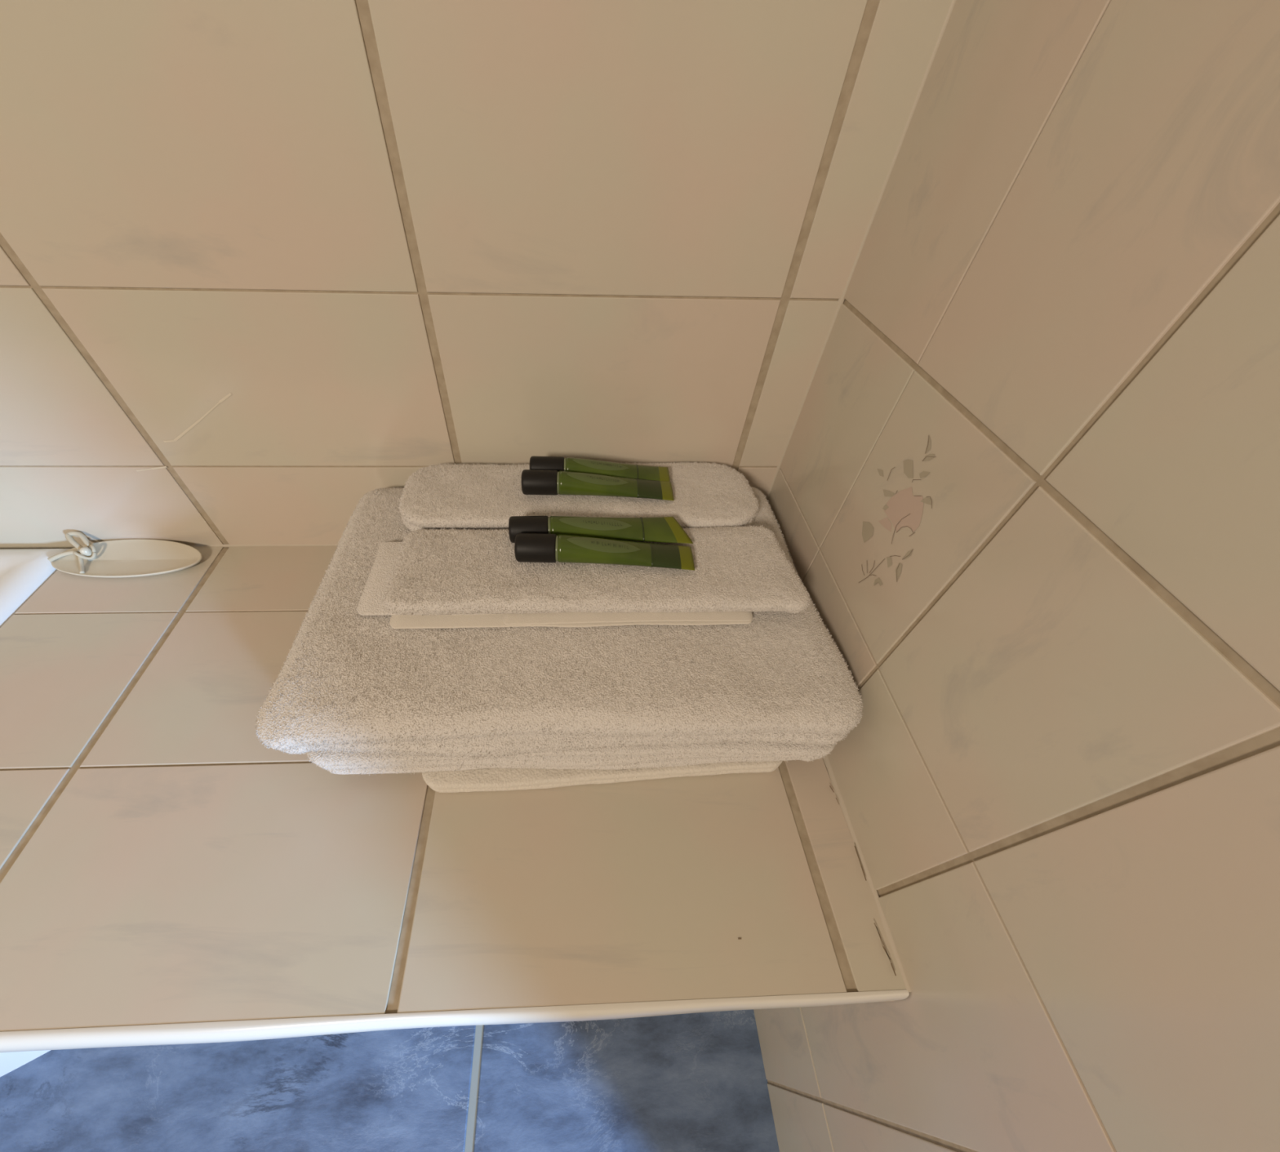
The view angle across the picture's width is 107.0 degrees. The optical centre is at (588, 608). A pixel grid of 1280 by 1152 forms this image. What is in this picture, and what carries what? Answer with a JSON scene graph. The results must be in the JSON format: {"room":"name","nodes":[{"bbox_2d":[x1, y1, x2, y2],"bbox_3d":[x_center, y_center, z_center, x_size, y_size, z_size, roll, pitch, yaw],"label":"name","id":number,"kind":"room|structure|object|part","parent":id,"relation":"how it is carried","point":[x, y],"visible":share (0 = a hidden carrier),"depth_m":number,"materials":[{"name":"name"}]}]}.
{"room":"hotel bathroom","nodes":[
{"label":"hotel bathroom","id":0,"kind":"room"},
{"bbox_2d":[0,1009,779,1151],"bbox_3d":[0.065,0.958,0.152,2.980,0.050,2.100,-1,49,-2],"label":"floor","id":1,"kind":"structure","parent":0,"point":[688,1082],"depth_m":0.50,"materials":[{"name":"blue tile"}]},
{"bbox_2d":[0,548,70,1076],"bbox_3d":[-1.007,0.249,0.462,0.876,0.351,0.539,-1,49,-2],"label":"sink","id":2,"kind":"object","parent":1,"relation":"on","point":[23,571],"visible":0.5,"depth_m":0.49,"materials":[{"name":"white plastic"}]},
{"bbox_2d":[0,544,911,1053],"bbox_3d":[-0.186,0.196,0.538,0.769,0.345,0.427,-1,49,-2],"label":"tiled ledge","id":3,"kind":"object","parent":1,"relation":"on","point":[169,875],"visible":0.56,"depth_m":0.33,"materials":[{"name":"beige tile"}]},
{"bbox_2d":[47,530,202,577],"bbox_3d":[-0.501,-0.059,0.506,0.155,0.025,0.052,-1,49,-2],"label":"oval dish","id":4,"kind":"object","parent":3,"relation":"on","point":[130,557],"visible":1,"depth_m":0.51,"materials":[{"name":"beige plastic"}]},
{"bbox_3d":[-0.563,-0.059,0.508,0.033,0.009,0.009,-16,52,-15],"label":"cord","id":5,"kind":"part","parent":4,"relation":"part of","materials":[{"name":"beige plastic"}]},
{"bbox_3d":[-0.553,-0.075,0.511,0.023,0.014,0.015,35,57,25],"label":"cord","id":6,"kind":"part","parent":4,"relation":"part of","materials":[{"name":"beige plastic"}]},
{"bbox_3d":[-0.539,-0.047,0.500,0.004,0.010,0.023,-22,54,-19],"label":"cord","id":7,"kind":"part","parent":4,"relation":"part of","materials":[{"name":"beige plastic"}]},
{"bbox_3d":[-0.541,-0.060,0.509,0.010,0.014,0.010,-1,49,-2],"label":"knob","id":8,"kind":"part","parent":4,"relation":"part of","materials":[{"name":"white ceramic"}]},
{"bbox_2d":[422,760,782,792],"bbox_3d":[0.010,0.038,0.446,0.286,0.017,0.259,-1,49,-2],"label":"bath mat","id":9,"kind":"object","parent":3,"relation":"on","point":[490,779],"visible":0.1,"depth_m":0.36,"materials":[{"name":"beige fabric"}]},
{"bbox_2d":[306,741,836,775],"bbox_3d":[-0.015,0.013,0.435,0.400,0.033,0.275,-1,49,-2],"label":"bath towel","id":10,"kind":"object","parent":9,"relation":"on","point":[633,757],"visible":0.13,"depth_m":0.35,"materials":[{"name":"white fabric"}]},
{"bbox_2d":[254,485,863,758],"bbox_3d":[-0.020,-0.015,0.404,0.420,0.044,0.285,-1,49,-2],"label":"bath towel","id":11,"kind":"object","parent":10,"relation":"on","point":[349,681],"visible":0.52,"depth_m":0.33,"materials":[{"name":"white fabric"}]},
{"bbox_2d":[398,461,759,531],"bbox_3d":[-0.008,-0.104,0.436,0.325,0.024,0.097,-1,49,-2],"label":"hand towel","id":12,"kind":"object","parent":11,"relation":"on","point":[467,496],"visible":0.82,"depth_m":0.42,"materials":[{"name":"white fabric"}]},
{"bbox_2d":[521,469,674,500],"bbox_3d":[0.009,-0.111,0.417,0.134,0.021,0.027,1,49,-1],"label":"toiletry tube","id":13,"kind":"object","parent":12,"relation":"on","point":[534,482],"visible":1,"depth_m":0.41,"materials":[{"name":"green plastic"}]},
{"bbox_3d":[0.008,-0.114,0.412,0.054,0.008,0.013,1,49,-1],"label":"printed panel","id":14,"kind":"part","parent":13,"relation":"part of","materials":[{"name":"green plastic"}]},
{"bbox_2d":[529,456,670,481],"bbox_3d":[0.011,-0.128,0.432,0.128,0.021,0.025,1,49,-1],"label":"toiletry tube","id":15,"kind":"object","parent":12,"relation":"on","point":[543,463],"visible":0.82,"depth_m":0.42,"materials":[{"name":"green plastic"}]},
{"bbox_3d":[0.011,-0.131,0.427,0.052,0.007,0.012,1,49,-1],"label":"printed panel","id":16,"kind":"part","parent":15,"relation":"part of","materials":[{"name":"green plastic"}]},
{"bbox_2d":[356,524,810,628],"bbox_3d":[-0.004,-0.030,0.376,0.345,0.021,0.100,-1,49,-2],"label":"hand towel","id":17,"kind":"object","parent":11,"relation":"on","point":[443,578],"visible":0.83,"depth_m":0.36,"materials":[{"name":"white fabric"}]},
{"bbox_2d":[508,515,693,543],"bbox_3d":[0.011,-0.065,0.383,0.148,0.021,0.026,-2,49,-3],"label":"toiletry tube","id":18,"kind":"object","parent":17,"relation":"on","point":[654,529],"visible":0.91,"depth_m":0.38,"materials":[{"name":"green plastic"}]},
{"bbox_3d":[0.006,-0.069,0.376,0.059,0.007,0.013,-2,49,-3],"label":"printed panel","id":19,"kind":"part","parent":18,"relation":"part of","materials":[{"name":"green plastic"}]},
{"bbox_2d":[514,533,694,570],"bbox_3d":[0.013,-0.046,0.365,0.138,0.022,0.026,1,49,-1],"label":"toiletry tube","id":20,"kind":"object","parent":17,"relation":"on","point":[528,547],"visible":1,"depth_m":0.36,"materials":[{"name":"green plastic"}]},
{"bbox_3d":[0.012,-0.049,0.360,0.057,0.008,0.013,1,49,-1],"label":"printed panel","id":21,"kind":"part","parent":20,"relation":"part of","materials":[{"name":"green plastic"}]},
{"bbox_2d":[0,0,952,548],"bbox_3d":[-0.612,-0.583,-0.030,1.748,2.201,0.050,-1,49,-2],"label":"wall","id":22,"kind":"structure","parent":0,"point":[267,267],"depth_m":0.33,"materials":[{"name":"beige tile"}]},
{"bbox_2d":[753,0,1279,1151],"bbox_3d":[0.265,-0.322,-0.226,0.103,2.201,0.663,0,49,-2],"label":"wall","id":23,"kind":"structure","parent":0,"point":[1025,485],"depth_m":0.20,"materials":[{"name":"beige tile"}]},
{"bbox_2d":[858,435,935,582],"bbox_3d":[0.200,-0.055,0.308,0.001,0.107,0.061,-1,49,-2],"label":"print","id":24,"kind":"object","parent":23,"relation":"attached to","point":[897,511],"depth_m":0.30,"materials":[{"name":"brown tile"}]},
{"bbox_2d":[878,486,923,532],"bbox_3d":[0.201,-0.061,0.302,0.001,0.036,0.035,-1,49,-2],"label":"print","id":25,"kind":"object","parent":23,"relation":"attached to","point":[900,508],"depth_m":0.30,"materials":[{"name":"pink"}]}
]}

